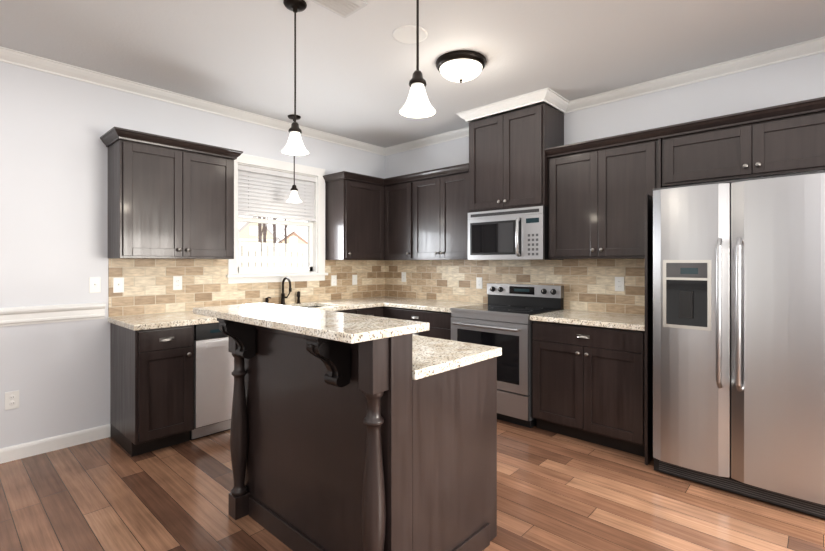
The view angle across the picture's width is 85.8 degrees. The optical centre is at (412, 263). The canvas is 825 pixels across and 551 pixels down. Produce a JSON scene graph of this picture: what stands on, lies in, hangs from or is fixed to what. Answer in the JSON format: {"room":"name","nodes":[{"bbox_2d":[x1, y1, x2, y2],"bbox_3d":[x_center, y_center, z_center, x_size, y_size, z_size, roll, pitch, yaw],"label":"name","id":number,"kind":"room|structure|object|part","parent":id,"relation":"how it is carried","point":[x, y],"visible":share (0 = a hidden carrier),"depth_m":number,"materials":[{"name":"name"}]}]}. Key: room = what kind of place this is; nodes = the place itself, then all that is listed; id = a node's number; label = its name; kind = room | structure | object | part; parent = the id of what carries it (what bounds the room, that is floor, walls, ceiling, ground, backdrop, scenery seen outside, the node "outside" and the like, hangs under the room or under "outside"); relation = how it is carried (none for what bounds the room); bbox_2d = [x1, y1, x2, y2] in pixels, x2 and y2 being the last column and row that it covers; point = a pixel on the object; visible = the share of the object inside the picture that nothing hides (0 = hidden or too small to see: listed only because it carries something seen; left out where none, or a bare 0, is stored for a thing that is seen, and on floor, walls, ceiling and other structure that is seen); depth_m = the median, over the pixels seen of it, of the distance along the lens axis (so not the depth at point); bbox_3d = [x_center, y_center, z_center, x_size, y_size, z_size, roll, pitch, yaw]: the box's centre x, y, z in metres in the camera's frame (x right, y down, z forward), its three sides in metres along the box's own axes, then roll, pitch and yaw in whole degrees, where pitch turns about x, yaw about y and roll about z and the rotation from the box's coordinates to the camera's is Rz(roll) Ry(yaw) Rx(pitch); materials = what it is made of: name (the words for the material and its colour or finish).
{"room":"kitchen","nodes":[
{"label":"kitchen","id":0,"kind":"room"},
{"bbox_2d":[0,61,384,448],"bbox_3d":[-2.295,-0.044,3.532,0.150,2.740,5.900,0,0,43],"label":"wall","id":1,"kind":"structure","parent":0,"point":[53,197],"depth_m":3.19,"materials":[{"name":"white paint"}]},
{"bbox_2d":[5,390,18,409],"bbox_3d":[-2.692,0.921,2.983,0.007,0.117,0.072,0,0,43],"label":"electrical outlet plate","id":2,"kind":"object","parent":1,"relation":"attached to","point":[11,399],"visible":1,"depth_m":2.98,"materials":[{"name":"white plastic"}]},
{"bbox_2d":[0,424,109,463],"bbox_3d":[-3.215,1.278,2.412,0.014,0.096,2.666,0,0,43],"label":"baseboard","id":3,"kind":"structure","parent":1,"relation":"attached to","point":[25,450],"depth_m":3.13,"materials":[{"name":"white wood"}]},
{"bbox_2d":[89,277,100,292],"bbox_3d":[-2.375,0.163,3.320,0.018,0.117,0.072,0,0,43],"label":"switch plate","id":4,"kind":"object","parent":1,"relation":"attached to","point":[94,284],"visible":1,"depth_m":3.32,"materials":[{"name":"white plastic"}]},
{"bbox_2d":[113,277,123,292],"bbox_3d":[-2.266,0.169,3.424,0.018,0.117,0.072,0,0,43],"label":"switch plate","id":5,"kind":"object","parent":1,"relation":"attached to","point":[118,285],"visible":1,"depth_m":3.43,"materials":[{"name":"white plastic"}]},
{"bbox_2d":[100,127,242,258],"bbox_3d":[-1.900,-0.494,3.562,0.385,0.915,0.937,0,0,43],"label":"upper cabinet","id":6,"kind":"object","parent":1,"relation":"attached to","point":[167,203],"depth_m":3.39,"materials":[{"name":"brown wood"}]},
{"bbox_3d":[-1.900,-0.918,3.562,0.385,0.066,0.937,0,0,43],"label":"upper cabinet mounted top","id":7,"kind":"part","parent":6,"relation":"part of","materials":[{"name":"brown wood"}]},
{"bbox_2d":[173,276,181,289],"bbox_3d":[-1.981,0.167,3.742,0.007,0.117,0.072,0,0,43],"label":"electrical outlet plate","id":8,"kind":"object","parent":1,"relation":"attached to","point":[177,282],"visible":1,"depth_m":3.74,"materials":[{"name":"white plastic"}]},
{"bbox_2d":[0,46,383,155],"bbox_3d":[-2.185,-1.377,3.486,0.074,0.073,5.520,0,0,43],"label":"crown molding","id":9,"kind":"structure","parent":1,"relation":"attached to","point":[7,55],"depth_m":3.61,"materials":[{"name":"white wood"}]},
{"bbox_2d":[108,258,384,316],"bbox_3d":[-1.330,0.188,4.462,0.008,0.448,2.922,0,0,43],"label":"backsplash","id":10,"kind":"structure","parent":1,"relation":"attached to","point":[148,286],"depth_m":3.92,"materials":[{"name":"tile"}]},
{"bbox_2d":[226,154,327,283],"bbox_3d":[-1.370,-0.419,4.499,0.200,1.215,1.115,0,0,43],"label":"window","id":11,"kind":"structure","parent":1,"relation":"in","point":[261,191],"depth_m":4.48,"materials":[{"name":"white"}]},
{"bbox_3d":[-1.392,-0.417,4.519,0.050,1.018,0.875,0,0,43],"label":"sash frame","id":12,"kind":"part","parent":11,"relation":"part of","materials":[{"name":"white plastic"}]},
{"bbox_2d":[331,275,336,285],"bbox_3d":[-0.875,0.193,4.943,0.007,0.117,0.072,0,0,43],"label":"electrical outlet plate","id":13,"kind":"object","parent":1,"relation":"attached to","point":[333,280],"visible":1,"depth_m":4.94,"materials":[{"name":"white plastic"}]},
{"bbox_2d":[352,275,356,284],"bbox_3d":[-0.667,0.193,5.160,0.018,0.117,0.072,0,0,43],"label":"switch plate","id":14,"kind":"object","parent":1,"relation":"attached to","point":[354,279],"visible":1,"depth_m":5.16,"materials":[{"name":"white plastic"}]},
{"bbox_2d":[325,179,383,259],"bbox_3d":[-0.622,-0.463,4.962,0.370,0.853,0.586,0,0,43],"label":"upper cabinet","id":15,"kind":"object","parent":1,"relation":"attached to","point":[354,219],"visible":1,"depth_m":4.81,"materials":[{"name":"brown wood"}]},
{"bbox_2d":[323,171,382,184],"bbox_3d":[-0.657,-0.918,4.913,0.385,0.066,0.565,0,0,43],"label":"crown molding","id":16,"kind":"structure","parent":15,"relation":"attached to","point":[344,174],"depth_m":4.76,"materials":[{"name":"brown wood"}]},
{"bbox_2d":[0,419,824,550],"bbox_3d":[0.041,1.376,1.381,6.500,0.100,5.900,0,0,43],"label":"floor","id":17,"kind":"structure","parent":0,"point":[557,492],"depth_m":2.43,"materials":[{"name":"brown wood"}]},
{"bbox_2d":[110,323,193,456],"bbox_3d":[-1.942,0.888,3.314,0.660,0.876,0.381,0,0,43],"label":"base cabinet","id":18,"kind":"object","parent":17,"relation":"on","point":[151,389],"visible":1,"depth_m":3.13,"materials":[{"name":"black wood"}]},
{"bbox_2d":[190,322,233,439],"bbox_3d":[-1.615,0.889,3.686,0.638,0.874,0.606,0,0,43],"label":"dishwasher","id":19,"kind":"object","parent":17,"relation":"on","point":[213,376],"visible":0.25,"depth_m":3.35,"materials":[{"name":"grey metal"}]},
{"bbox_2d":[316,306,353,313],"bbox_3d":[-1.091,0.888,4.239,0.660,0.876,0.913,0,0,43],"label":"base cabinet","id":20,"kind":"object","parent":17,"relation":"on","point":[349,311],"depth_m":4.32,"materials":[{"name":"black wood"}]},
{"bbox_2d":[108,296,418,330],"bbox_3d":[-1.097,0.431,4.243,0.644,0.038,2.928,0,0,43],"label":"countertop","id":21,"kind":"structure","parent":20,"relation":"on","point":[154,321],"depth_m":3.43,"materials":[{"name":"beige stone"}]},
{"bbox_2d":[265,291,300,303],"bbox_3d":[-1.271,0.350,4.408,0.093,0.124,0.399,0,0,43],"label":"sprayer","id":22,"kind":"object","parent":21,"relation":"on","point":[298,298],"visible":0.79,"depth_m":4.54,"materials":[{"name":"black metal"}]},
{"bbox_2d":[280,277,291,304],"bbox_3d":[-1.230,0.274,4.402,0.174,0.276,0.108,0,0,43],"label":"faucet","id":23,"kind":"object","parent":21,"relation":"on","point":[283,296],"visible":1,"depth_m":4.41,"materials":[{"name":"black metal"}]},
{"bbox_2d":[217,310,501,550],"bbox_3d":[-0.296,0.797,2.231,1.166,1.058,0.950,0,0,43],"label":"kitchen island","id":24,"kind":"object","parent":17,"relation":"on","point":[353,432],"depth_m":1.91,"materials":[{"name":"black wood"}]},
{"bbox_3d":[-0.915,0.797,2.343,0.091,1.058,0.091,0,0,43],"label":"leg","id":25,"kind":"part","parent":24,"relation":"part of","materials":[{"name":"brown wood"}]},
{"bbox_2d":[193,303,428,346],"bbox_3d":[-0.551,0.252,2.062,1.318,0.032,0.400,0,0,43],"label":"island countertop","id":26,"kind":"structure","parent":24,"relation":"on","point":[338,327],"depth_m":1.83,"materials":[{"name":"beige stone"}]},
{"bbox_3d":[-0.143,0.797,1.632,0.091,1.058,0.091,0,0,43],"label":"leg","id":27,"kind":"part","parent":24,"relation":"part of","materials":[{"name":"brown wood"}]},
{"bbox_2d":[354,306,382,316],"bbox_3d":[-0.647,0.888,4.721,0.660,0.876,0.394,0,0,43],"label":"base cabinet","id":28,"kind":"object","parent":17,"relation":"on","point":[375,311],"visible":0.15,"depth_m":4.53,"materials":[{"name":"black wood"}]},
{"bbox_2d":[383,306,451,339],"bbox_3d":[0.229,0.888,4.569,0.934,0.876,0.651,0,0,43],"label":"base cabinet","id":29,"kind":"object","parent":17,"relation":"on","point":[439,324],"visible":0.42,"depth_m":4.23,"materials":[{"name":"black wood"}]},
{"bbox_2d":[383,299,644,330],"bbox_3d":[0.834,0.431,4.017,2.504,0.038,0.644,0,0,43],"label":"countertop","id":30,"kind":"structure","parent":29,"relation":"on","point":[610,320],"depth_m":3.50,"materials":[{"name":"beige stone"}]},
{"bbox_2d":[450,283,563,427],"bbox_3d":[0.831,0.763,3.967,0.770,1.125,0.722,0,0,43],"label":"range","id":31,"kind":"object","parent":17,"relation":"on","point":[501,319],"visible":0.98,"depth_m":3.67,"materials":[{"name":"grey metal"}]},
{"bbox_2d":[532,321,644,456],"bbox_3d":[1.442,0.888,3.446,0.835,0.876,0.660,0,0,43],"label":"base cabinet","id":32,"kind":"object","parent":17,"relation":"on","point":[588,383],"visible":0.88,"depth_m":3.20,"materials":[{"name":"black wood"}]},
{"bbox_2d":[645,138,663,464],"bbox_3d":[1.758,0.218,3.157,0.018,2.215,0.658,0,0,43],"label":"panel","id":33,"kind":"object","parent":17,"relation":"on","point":[649,457],"visible":0.42,"depth_m":2.94,"materials":[{"name":"brown wood"}]},
{"bbox_2d":[652,171,824,518],"bbox_3d":[2.064,0.428,2.724,0.910,1.796,0.819,0,0,43],"label":"fridge","id":34,"kind":"object","parent":17,"relation":"on","point":[739,337],"visible":0.98,"depth_m":2.46,"materials":[{"name":"grey metal"}]},
{"bbox_2d":[0,0,824,147],"bbox_3d":[0.041,-1.464,1.381,6.500,0.100,5.900,0,0,43],"label":"ceiling","id":35,"kind":"structure","parent":0,"point":[355,71],"depth_m":2.88,"materials":[{"name":"white paint"}]},
{"bbox_2d":[286,114,301,202],"bbox_3d":[-1.140,-1.004,4.277,0.147,0.821,0.147,0,0,43],"label":"pendant light","id":36,"kind":"object","parent":35,"relation":"hanging from","point":[294,197],"visible":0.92,"depth_m":4.25,"materials":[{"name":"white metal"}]},
{"bbox_3d":[-1.140,-0.655,4.277,0.147,0.123,0.147,0,0,43],"label":"lamp shade","id":37,"kind":"part","parent":36,"relation":"part of","materials":[{"name":"white glass"}]},
{"bbox_2d":[281,0,308,154],"bbox_3d":[-0.639,-1.009,2.415,0.147,0.810,0.147,0,0,43],"label":"pendant light","id":38,"kind":"object","parent":35,"relation":"hanging from","point":[294,145],"visible":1,"depth_m":2.40,"materials":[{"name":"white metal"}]},
{"bbox_3d":[-0.639,-0.666,2.415,0.147,0.123,0.147,0,0,43],"label":"lamp shade","id":39,"kind":"part","parent":38,"relation":"part of","materials":[{"name":"white glass"}]},
{"bbox_2d":[310,0,367,17],"bbox_3d":[-0.416,-1.406,2.370,0.200,0.016,0.300,0,0,43],"label":"ceiling vent","id":40,"kind":"object","parent":35,"relation":"in","point":[344,8],"visible":1,"depth_m":2.42,"materials":[{"name":"grey"}]},
{"bbox_2d":[393,25,427,43],"bbox_3d":[-0.014,-1.410,2.740,0.216,0.007,0.216,0,0,43],"label":"ceiling speaker","id":41,"kind":"object","parent":35,"relation":"attached to","point":[405,34],"visible":0.98,"depth_m":2.73,"materials":[{"name":"white plastic"}]},
{"bbox_2d":[399,0,435,117],"bbox_3d":[0.021,-1.009,1.773,0.147,0.810,0.147,0,0,43],"label":"pendant light","id":42,"kind":"object","parent":35,"relation":"hanging from","point":[417,104],"visible":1,"depth_m":1.76,"materials":[{"name":"white glass"}]},
{"bbox_3d":[0.021,-0.666,1.773,0.147,0.123,0.147,0,0,43],"label":"lamp shade","id":43,"kind":"part","parent":42,"relation":"part of","materials":[{"name":"white glass"}]},
{"bbox_2d":[436,50,486,82],"bbox_3d":[0.340,-1.340,3.118,0.356,0.148,0.356,0,0,43],"label":"dome ceiling light","id":44,"kind":"object","parent":35,"relation":"attached to","point":[460,66],"visible":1,"depth_m":3.02,"materials":[{"name":"white glass"}]},
{"bbox_3d":[0.340,-1.320,3.118,0.300,0.108,0.300,0,0,43],"label":"glass","id":45,"kind":"part","parent":44,"relation":"part of","materials":[{"name":"white glass"}]},
{"bbox_2d":[456,88,555,122],"bbox_3d":[0.775,-1.377,3.906,0.922,0.073,0.074,0,0,43],"label":"crown molding","id":46,"kind":"structure","parent":35,"relation":"attached to","point":[549,96],"depth_m":3.85,"materials":[{"name":"white wood"}]},
{"bbox_2d":[385,52,824,177],"bbox_3d":[2.044,-0.044,3.446,6.350,2.740,0.150,0,0,43],"label":"wall","id":47,"kind":"structure","parent":0,"point":[794,80],"depth_m":3.37,"materials":[{"name":"white paint"}]},
{"bbox_2d":[384,181,412,259],"bbox_3d":[-0.068,-0.463,5.033,0.449,0.853,0.370,0,0,43],"label":"upper cabinet","id":48,"kind":"object","parent":47,"relation":"attached to","point":[398,221],"visible":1,"depth_m":4.92,"materials":[{"name":"brown wood"}]},
{"bbox_2d":[401,272,405,281],"bbox_3d":[-0.105,0.165,5.303,0.072,0.117,0.007,0,0,43],"label":"electrical outlet plate","id":49,"kind":"object","parent":47,"relation":"attached to","point":[403,276],"visible":1,"depth_m":5.30,"materials":[{"name":"white plastic"}]},
{"bbox_2d":[383,163,468,185],"bbox_3d":[0.092,-0.918,4.872,1.542,0.066,0.390,0,0,43],"label":"crown molding","id":50,"kind":"structure","parent":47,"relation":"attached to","point":[460,168],"depth_m":4.58,"materials":[{"name":"brown wood"}]},
{"bbox_2d":[384,128,468,155],"bbox_3d":[0.233,-1.377,4.960,1.453,0.073,0.074,0,0,43],"label":"crown molding","id":51,"kind":"structure","parent":47,"relation":"attached to","point":[463,132],"depth_m":5.01,"materials":[{"name":"white wood"}]},
{"bbox_2d":[413,171,468,259],"bbox_3d":[0.382,-0.463,4.619,0.774,0.853,0.370,0,0,43],"label":"upper cabinet","id":52,"kind":"object","parent":47,"relation":"attached to","point":[440,215],"visible":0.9,"depth_m":4.49,"materials":[{"name":"brown wood"}]},
{"bbox_2d":[476,277,481,288],"bbox_3d":[0.688,0.204,4.573,0.072,0.117,0.007,0,0,43],"label":"electrical outlet plate","id":53,"kind":"object","parent":47,"relation":"attached to","point":[478,282],"visible":1,"depth_m":4.57,"materials":[{"name":"white plastic"}]},
{"bbox_2d":[385,259,644,314],"bbox_3d":[0.816,0.188,4.468,3.141,0.448,0.008,0,0,43],"label":"backsplash","id":54,"kind":"structure","parent":47,"relation":"attached to","point":[588,284],"depth_m":4.18,"materials":[{"name":"tile"}]},
{"bbox_2d":[469,103,563,212],"bbox_3d":[0.928,-0.907,4.072,0.766,0.854,0.435,0,0,43],"label":"upper cabinet","id":55,"kind":"object","parent":47,"relation":"attached to","point":[508,163],"visible":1,"depth_m":3.89,"materials":[{"name":"brown wood"}]},
{"bbox_2d":[468,206,563,259],"bbox_3d":[0.921,-0.254,4.064,0.762,0.445,0.456,0,0,43],"label":"microwave","id":56,"kind":"object","parent":55,"relation":"attached to","point":[514,234],"visible":0.98,"depth_m":3.89,"materials":[{"name":"silver plastic"}]},
{"bbox_2d":[548,93,571,111],"bbox_3d":[1.226,-1.377,3.770,0.074,0.073,0.300,0,0,43],"label":"crown molding","id":57,"kind":"structure","parent":47,"relation":"attached to","point":[562,104],"depth_m":3.83,"materials":[{"name":"white wood"}]},
{"bbox_2d":[548,139,657,258],"bbox_3d":[1.541,-0.463,3.553,0.835,0.853,0.370,0,0,43],"label":"upper cabinet","id":58,"kind":"object","parent":47,"relation":"attached to","point":[596,203],"visible":0.96,"depth_m":3.42,"materials":[{"name":"brown wood"}]},
{"bbox_2d":[615,277,623,290],"bbox_3d":[1.699,0.171,3.643,0.072,0.117,0.007,0,0,43],"label":"electrical outlet plate","id":59,"kind":"object","parent":47,"relation":"attached to","point":[619,283],"visible":1,"depth_m":3.64,"materials":[{"name":"white plastic"}]},
{"bbox_2d":[544,97,824,157],"bbox_3d":[1.921,-0.918,3.192,1.886,0.066,0.385,0,0,43],"label":"crown molding","id":60,"kind":"structure","parent":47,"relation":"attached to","point":[779,111],"depth_m":2.97,"materials":[{"name":"brown wood"}]},
{"bbox_2d":[563,36,824,112],"bbox_3d":[2.735,-1.377,2.657,3.803,0.073,0.074,0,0,43],"label":"crown molding","id":61,"kind":"structure","parent":47,"relation":"attached to","point":[814,46],"depth_m":3.20,"materials":[{"name":"white wood"}]},
{"bbox_2d":[662,111,824,186],"bbox_3d":[2.242,-0.718,2.907,1.028,0.343,0.370,0,0,43],"label":"upper cabinet","id":62,"kind":"object","parent":47,"relation":"attached to","point":[795,144],"visible":1,"depth_m":2.81,"materials":[{"name":"brown wood"}]},
{"label":"outside","id":63,"kind":"structure","parent":0,"visible":0},
{"bbox_2d":[239,215,307,242],"bbox_3d":[-17.299,-9.424,37.468,0.200,22.500,56.000,0,0,43],"label":"sky","id":64,"kind":"structure","parent":63,"point":[302,231],"depth_m":42.96,"materials":[{"name":"white"}]},
{"bbox_3d":[-4.830,1.876,25.986,33.700,0.100,56.000,0,0,43],"label":"lawn","id":65,"kind":"structure","parent":63,"visible":0},
{"bbox_2d":[239,217,278,250],"bbox_3d":[-11.301,-0.699,31.668,3.140,5.050,4.490,0,0,-20],"label":"house","id":66,"kind":"structure","parent":65,"relation":"on","point":[247,234],"depth_m":29.56,"materials":[{"name":"white"}]},
{"bbox_2d":[239,242,307,266],"bbox_3d":[-5.258,0.686,8.028,0.600,2.280,15.000,0,0,43],"label":"fence","id":67,"kind":"object","parent":65,"relation":"on","point":[281,257],"depth_m":9.96,"materials":[{"name":"white"}]},
{"bbox_2d":[258,217,300,249],"bbox_3d":[-6.179,-4.424,20.249,2.655,12.501,16.949,0,0,-13],"label":"trees","id":68,"kind":"object","parent":65,"relation":"on","point":[263,231],"depth_m":14.12,"materials":[{"name":"brown plant"}]},
{"bbox_2d":[280,231,307,251],"bbox_3d":[-10.518,-0.399,38.424,3.340,4.450,4.490,0,0,-20],"label":"house","id":69,"kind":"structure","parent":65,"relation":"on","point":[296,241],"depth_m":36.39,"materials":[{"name":"white"}]},
{"bbox_3d":[-1.851,-0.044,-0.784,6.350,2.740,0.150,0,0,43],"label":"wall","id":70,"kind":"structure","parent":0,"visible":0},
{"bbox_2d":[0,302,104,326],"bbox_3d":[-3.214,0.359,2.401,0.030,0.124,2.610,0,0,43],"label":"trim","id":71,"kind":"structure","parent":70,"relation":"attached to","point":[16,316],"depth_m":3.10,"materials":[{"name":"white wood"}]}
]}

